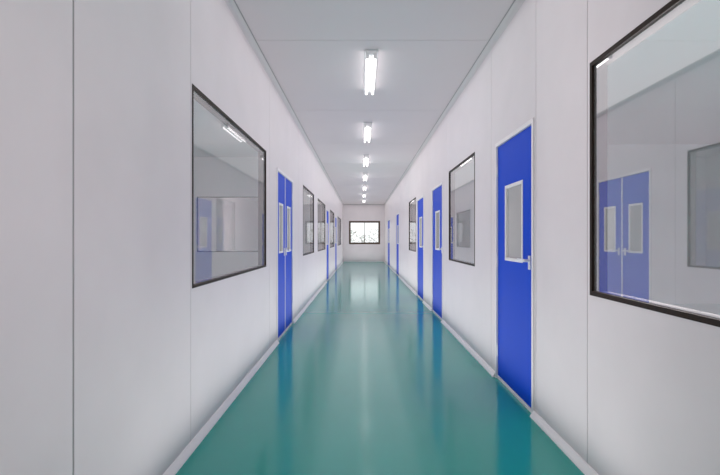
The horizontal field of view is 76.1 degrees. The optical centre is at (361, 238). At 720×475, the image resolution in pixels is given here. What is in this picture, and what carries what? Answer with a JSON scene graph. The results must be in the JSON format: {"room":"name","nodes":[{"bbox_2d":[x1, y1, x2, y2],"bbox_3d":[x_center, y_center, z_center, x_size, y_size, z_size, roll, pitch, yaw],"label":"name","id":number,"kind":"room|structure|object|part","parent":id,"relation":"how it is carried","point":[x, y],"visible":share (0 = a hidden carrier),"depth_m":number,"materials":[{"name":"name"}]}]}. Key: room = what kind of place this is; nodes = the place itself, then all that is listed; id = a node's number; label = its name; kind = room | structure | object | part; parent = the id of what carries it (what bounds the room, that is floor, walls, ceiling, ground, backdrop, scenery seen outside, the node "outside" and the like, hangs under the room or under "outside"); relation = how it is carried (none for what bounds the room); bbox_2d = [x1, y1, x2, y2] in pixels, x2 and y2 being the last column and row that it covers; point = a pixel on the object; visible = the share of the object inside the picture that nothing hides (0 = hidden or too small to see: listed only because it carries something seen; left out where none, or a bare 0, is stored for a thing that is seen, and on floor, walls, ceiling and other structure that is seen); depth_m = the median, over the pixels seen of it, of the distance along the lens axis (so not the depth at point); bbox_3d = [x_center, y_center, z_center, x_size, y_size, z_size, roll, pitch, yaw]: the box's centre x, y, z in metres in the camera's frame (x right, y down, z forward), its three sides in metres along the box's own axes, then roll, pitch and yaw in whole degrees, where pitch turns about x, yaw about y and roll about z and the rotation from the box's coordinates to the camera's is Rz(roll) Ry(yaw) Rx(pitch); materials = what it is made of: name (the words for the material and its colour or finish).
{"room":"laboratory corridor","nodes":[
{"label":"laboratory corridor","id":0,"kind":"room"},
{"bbox_2d":[0,0,342,474],"bbox_3d":[-1.060,-0.280,10.250,0.080,3.060,28.500,0,0,0],"label":"wall","id":1,"kind":"structure","parent":0,"point":[112,362],"depth_m":1.94,"materials":[{"name":"grey paint"}]},
{"bbox_2d":[163,340,278,474],"bbox_3d":[-1.004,1.229,0.750,0.032,0.042,9.500,0,0,0],"label":"baseboard","id":2,"kind":"structure","parent":1,"relation":"attached to","point":[185,454],"depth_m":3.10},
{"bbox_2d":[192,84,265,287],"bbox_3d":[-1.058,-0.315,3.825,0.083,1.230,2.130,0,0,0],"label":"window","id":3,"kind":"structure","parent":1,"relation":"in","point":[197,95],"depth_m":3.93,"materials":[{"name":"brown metal"}]},
{"bbox_2d":[224,0,343,204],"bbox_3d":[-0.994,-1.788,10.250,0.053,0.045,28.500,0,0,0],"label":"trim","id":4,"kind":"structure","parent":1,"relation":"attached to","point":[233,7],"depth_m":4.86,"materials":[{"name":"grey metal"}]},
{"bbox_2d":[277,168,292,340],"bbox_3d":[-1.038,0.200,6.130,0.125,2.100,1.260,0,0,0],"label":"door","id":5,"kind":"structure","parent":1,"relation":"in","point":[284,183],"depth_m":6.09,"materials":[{"name":"blue metal"}]},
{"bbox_3d":[-1.038,-0.130,5.828,0.001,0.584,0.254,0,0,0],"label":"vision glass","id":6,"kind":"part","parent":5,"relation":"part of","materials":[{"name":"clear glass"}]},
{"bbox_3d":[-1.046,-0.130,5.828,0.047,0.630,0.300,0,0,0],"label":"vision frame","id":7,"kind":"part","parent":5,"relation":"part of","materials":[{"name":"white metal"}]},
{"bbox_3d":[-1.038,-0.130,6.432,0.001,0.584,0.254,0,0,0],"label":"vision glass","id":8,"kind":"part","parent":5,"relation":"part of","materials":[{"name":"clear glass"}]},
{"bbox_3d":[-1.046,-0.130,6.432,0.047,0.630,0.300,0,0,0],"label":"vision frame","id":9,"kind":"part","parent":5,"relation":"part of","materials":[{"name":"white metal"}]},
{"bbox_2d":[303,185,313,255],"bbox_3d":[-1.058,-0.315,8.855,0.083,1.230,1.810,0,0,0],"label":"window","id":10,"kind":"structure","parent":1,"relation":"in","point":[305,189],"depth_m":9.74,"materials":[{"name":"brown metal"}]},
{"bbox_2d":[293,281,326,323],"bbox_3d":[-1.004,1.229,9.930,0.032,0.042,6.340,0,0,0],"label":"baseboard","id":11,"kind":"structure","parent":1,"relation":"attached to","point":[297,317],"depth_m":8.43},
{"bbox_2d":[318,199,324,250],"bbox_3d":[-1.058,-0.315,11.685,0.083,1.230,2.170,0,0,0],"label":"window","id":12,"kind":"structure","parent":1,"relation":"in","point":[319,201],"depth_m":12.75,"materials":[{"name":"brown metal"}]},
{"bbox_2d":[326,209,328,280],"bbox_3d":[-1.038,0.200,13.600,0.125,2.100,1.000,0,0,0],"label":"door","id":13,"kind":"structure","parent":1,"relation":"in","point":[327,211],"depth_m":13.68,"materials":[{"name":"blue metal"}]},
{"bbox_2d":[330,210,333,247],"bbox_3d":[-1.058,-0.315,15.750,0.083,1.230,2.100,0,0,0],"label":"window","id":14,"kind":"structure","parent":1,"relation":"in","point":[330,210],"depth_m":16.78,"materials":[{"name":"clear glass"}]},
{"bbox_2d":[335,216,336,270],"bbox_3d":[-1.038,0.200,17.950,0.125,2.100,1.100,0,0,0],"label":"door","id":15,"kind":"structure","parent":1,"relation":"in","point":[335,216],"depth_m":17.81,"materials":[{"name":"blue metal"}]},
{"bbox_2d":[338,217,340,244],"bbox_3d":[-1.058,-0.315,20.750,0.083,1.230,3.100,0,0,0],"label":"window","id":16,"kind":"structure","parent":1,"relation":"in","point":[338,217],"depth_m":22.28,"materials":[{"name":"clear glass"}]},
{"bbox_2d":[199,198,257,250],"bbox_3d":[-5.250,-0.280,10.250,0.100,3.060,28.700,0,0,0],"label":"wall","id":17,"kind":"structure","parent":0,"point":[225,224],"depth_m":17.92,"materials":[{"name":"white paint"}]},
{"bbox_2d":[194,157,309,280],"bbox_3d":[-3.150,-0.280,10.270,4.100,3.060,0.100,0,0,0],"label":"wall","id":18,"kind":"structure","parent":0,"point":[213,176],"depth_m":10.22,"materials":[{"name":"white paint"}]},
{"bbox_2d":[197,197,257,251],"bbox_3d":[-2.955,-0.315,10.258,1.430,1.230,0.083,0,0,0],"label":"window","id":19,"kind":"structure","parent":18,"relation":"in","point":[197,197],"depth_m":10.22,"materials":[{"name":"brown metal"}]},
{"bbox_2d":[318,205,415,260],"bbox_3d":[1.200,-0.280,24.550,12.800,3.060,0.100,0,0,0],"label":"wall","id":20,"kind":"structure","parent":0,"point":[351,252],"depth_m":24.50,"materials":[{"name":"white paint"}]},
{"bbox_2d":[343,261,383,261],"bbox_3d":[0.095,1.220,24.490,2.162,0.060,0.020,0,0,0],"label":"baseboard","id":21,"kind":"structure","parent":20,"relation":"attached to","point":[343,261],"depth_m":24.48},
{"bbox_2d":[344,204,383,204],"bbox_3d":[0.095,-1.795,24.485,2.122,0.030,0.030,0,0,0],"label":"trim","id":22,"kind":"structure","parent":20,"relation":"attached to","point":[344,204],"depth_m":24.47,"materials":[{"name":"grey"}]},
{"bbox_2d":[349,221,379,243],"bbox_3d":[0.135,-0.315,24.543,1.650,1.230,0.115,0,0,0],"label":"window","id":23,"kind":"structure","parent":20,"relation":"in","point":[350,222],"depth_m":24.52,"materials":[{"name":"brown metal"}]},
{"bbox_3d":[-0.240,-0.315,24.530,0.780,1.110,0.024,0,0,0],"label":"sash","id":24,"kind":"part","parent":23,"relation":"part of","materials":[{"name":"clear glass"}]},
{"bbox_3d":[0.510,-0.315,24.570,0.780,1.110,0.024,0,0,0],"label":"sash","id":25,"kind":"part","parent":23,"relation":"part of","materials":[{"name":"clear glass"}]},
{"bbox_2d":[175,262,719,474],"bbox_3d":[1.200,1.300,10.250,13.000,0.100,28.700,0,0,0],"label":"floor","id":26,"kind":"structure","parent":0,"point":[368,379],"depth_m":3.42,"materials":[{"name":"teal plastic"}]},
{"bbox_2d":[194,0,719,204],"bbox_3d":[1.200,-1.860,10.250,13.000,0.100,28.700,0,0,0],"label":"ceiling","id":27,"kind":"structure","parent":0,"point":[665,89],"depth_m":5.14,"materials":[{"name":"grey paint"}]},
{"bbox_2d":[363,173,367,180],"bbox_3d":[0.090,-1.770,13.300,0.132,0.080,1.180,0,0,0],"label":"ceiling light","id":28,"kind":"object","parent":27,"relation":"attached to","point":[364,174],"visible":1,"depth_m":13.00,"materials":[{"name":"white plastic"}]},
{"bbox_2d":[363,155,368,166],"bbox_3d":[0.090,-1.770,10.530,0.132,0.080,1.180,0,0,0],"label":"ceiling light","id":29,"kind":"object","parent":27,"relation":"attached to","point":[365,157],"visible":1,"depth_m":10.41,"materials":[{"name":"white plastic"}]},
{"bbox_2d":[363,122,371,142],"bbox_3d":[0.090,-1.770,7.760,0.132,0.080,1.180,0,0,0],"label":"ceiling light","id":30,"kind":"object","parent":27,"relation":"attached to","point":[367,126],"visible":1,"depth_m":7.57,"materials":[{"name":"white plastic"}]},
{"bbox_2d":[364,49,377,95],"bbox_3d":[0.090,-1.770,4.990,0.132,0.080,1.180,0,0,0],"label":"ceiling light","id":31,"kind":"object","parent":27,"relation":"attached to","point":[370,55],"visible":1,"depth_m":4.81,"materials":[{"name":"white plastic"}]},
{"bbox_2d":[385,0,719,474],"bbox_3d":[1.250,-0.280,10.250,0.080,3.060,28.500,0,0,0],"label":"wall","id":32,"kind":"structure","parent":0,"point":[631,390],"depth_m":2.73,"materials":[{"name":"grey paint"}]},
{"bbox_2d":[388,219,389,266],"bbox_3d":[1.228,0.200,20.750,0.125,2.100,1.700,0,0,0],"label":"door","id":33,"kind":"structure","parent":32,"relation":"in","point":[389,219],"depth_m":20.52,"materials":[{"name":"blue metal"}]},
{"bbox_2d":[396,213,398,275],"bbox_3d":[1.228,0.200,15.600,0.125,2.100,1.200,0,0,0],"label":"door","id":34,"kind":"structure","parent":32,"relation":"in","point":[397,214],"depth_m":15.76,"materials":[{"name":"blue metal"}]},
{"bbox_2d":[398,276,416,295],"bbox_3d":[1.194,1.229,12.525,0.032,0.042,4.950,0,0,0],"label":"baseboard","id":35,"kind":"structure","parent":32,"relation":"attached to","point":[404,282],"depth_m":11.77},
{"bbox_2d":[409,197,415,251],"bbox_3d":[1.248,-0.315,11.085,0.083,1.230,1.530,0,0,0],"label":"window","id":36,"kind":"structure","parent":32,"relation":"in","point":[414,199],"depth_m":11.83,"materials":[{"name":"brown metal"}]},
{"bbox_2d":[417,195,423,300],"bbox_3d":[1.228,0.200,9.515,0.125,2.100,1.070,0,0,0],"label":"door","id":37,"kind":"structure","parent":32,"relation":"in","point":[420,202],"depth_m":9.56,"materials":[{"name":"blue metal"}]},
{"bbox_3d":[1.236,-0.130,9.515,0.047,0.630,0.430,0,0,0],"label":"vision frame","id":38,"kind":"part","parent":37,"relation":"part of","materials":[{"name":"white metal"}]},
{"bbox_3d":[1.228,-0.130,9.515,0.001,0.584,0.384,0,0,0],"label":"vision glass","id":39,"kind":"part","parent":37,"relation":"part of","materials":[{"name":"clear glass"}]},
{"bbox_2d":[422,301,431,310],"bbox_3d":[1.194,1.229,8.450,0.032,0.042,1.060,0,0,0],"label":"baseboard","id":40,"kind":"structure","parent":32,"relation":"attached to","point":[423,302],"depth_m":8.39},
{"bbox_2d":[432,182,442,320],"bbox_3d":[1.228,0.200,7.400,0.125,2.100,1.040,0,0,0],"label":"door","id":41,"kind":"structure","parent":32,"relation":"in","point":[437,192],"depth_m":7.41,"materials":[{"name":"blue metal"}]},
{"bbox_3d":[1.228,-0.130,7.400,0.001,0.584,0.384,0,0,0],"label":"vision glass","id":42,"kind":"part","parent":41,"relation":"part of","materials":[{"name":"clear glass"}]},
{"bbox_3d":[1.236,-0.130,7.400,0.047,0.630,0.430,0,0,0],"label":"vision frame","id":43,"kind":"part","parent":41,"relation":"part of","materials":[{"name":"white metal"}]},
{"bbox_2d":[384,0,524,204],"bbox_3d":[1.183,-1.788,10.250,0.053,0.045,28.500,0,0,0],"label":"trim","id":44,"kind":"structure","parent":32,"relation":"attached to","point":[515,6],"depth_m":4.85,"materials":[{"name":"grey metal"}]},
{"bbox_2d":[449,152,474,265],"bbox_3d":[1.248,-0.315,5.665,0.083,1.230,1.470,0,0,0],"label":"window","id":45,"kind":"structure","parent":32,"relation":"in","point":[471,157],"depth_m":6.38,"materials":[{"name":"brown metal"}]},
{"bbox_2d":[441,319,494,376],"bbox_3d":[1.194,1.229,5.515,0.032,0.042,2.730,0,0,0],"label":"baseboard","id":46,"kind":"structure","parent":32,"relation":"attached to","point":[471,351],"depth_m":5.00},
{"bbox_2d":[495,118,533,412],"bbox_3d":[1.228,0.200,3.690,0.125,2.100,0.920,0,0,0],"label":"door","id":47,"kind":"structure","parent":32,"relation":"in","point":[514,154],"depth_m":3.64,"materials":[{"name":"blue metal"}]},
{"bbox_3d":[1.236,-0.130,3.690,0.047,0.630,0.430,0,0,0],"label":"vision frame","id":48,"kind":"part","parent":47,"relation":"part of","materials":[{"name":"white metal"}]},
{"bbox_3d":[1.228,-0.130,3.690,0.001,0.584,0.384,0,0,0],"label":"vision glass","id":49,"kind":"part","parent":47,"relation":"part of","materials":[{"name":"clear glass"}]},
{"bbox_3d":[1.190,0.175,3.392,0.051,0.100,0.172,0,0,0],"label":"handle","id":50,"kind":"part","parent":47,"relation":"part of","materials":[{"name":"metal"}]},
{"bbox_2d":[530,411,597,474],"bbox_3d":[1.194,1.229,-0.385,0.032,0.042,7.230,0,0,0],"label":"baseboard","id":51,"kind":"structure","parent":32,"relation":"attached to","point":[570,453],"depth_m":2.71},
{"bbox_2d":[590,0,719,326],"bbox_3d":[1.248,-0.315,1.395,0.083,1.230,2.090,0,0,0],"label":"window","id":52,"kind":"structure","parent":32,"relation":"in","point":[672,9],"depth_m":2.41,"materials":[{"name":"brown metal"}]},
{"bbox_2d":[455,144,719,303],"bbox_3d":[4.445,-0.280,8.865,6.310,3.060,0.130,0,0,0],"label":"wall","id":53,"kind":"structure","parent":0,"point":[664,199],"depth_m":8.83,"materials":[{"name":"white paint"}]},
{"label":"outside","id":54,"kind":"structure","parent":0,"visible":0},
{"bbox_3d":[0.000,1.425,72.300,80.000,0.150,95.400,0,0,0],"label":"ground","id":55,"kind":"structure","parent":54,"visible":0},
{"bbox_2d":[354,234,374,241],"bbox_3d":[0.123,0.454,43.006,1.846,1.792,2.009,0,0,-19],"label":"tree","id":56,"kind":"object","parent":55,"relation":"on","point":[360,237],"visible":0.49,"depth_m":42.90,"materials":[{"name":"green plant"}]},
{"bbox_2d":[368,228,377,241],"bbox_3d":[1.453,0.213,37.986,2.011,2.274,2.034,0,0,0],"label":"tree","id":57,"kind":"object","parent":55,"relation":"on","point":[374,228],"visible":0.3,"depth_m":37.93,"materials":[{"name":"green plant"}]}
]}

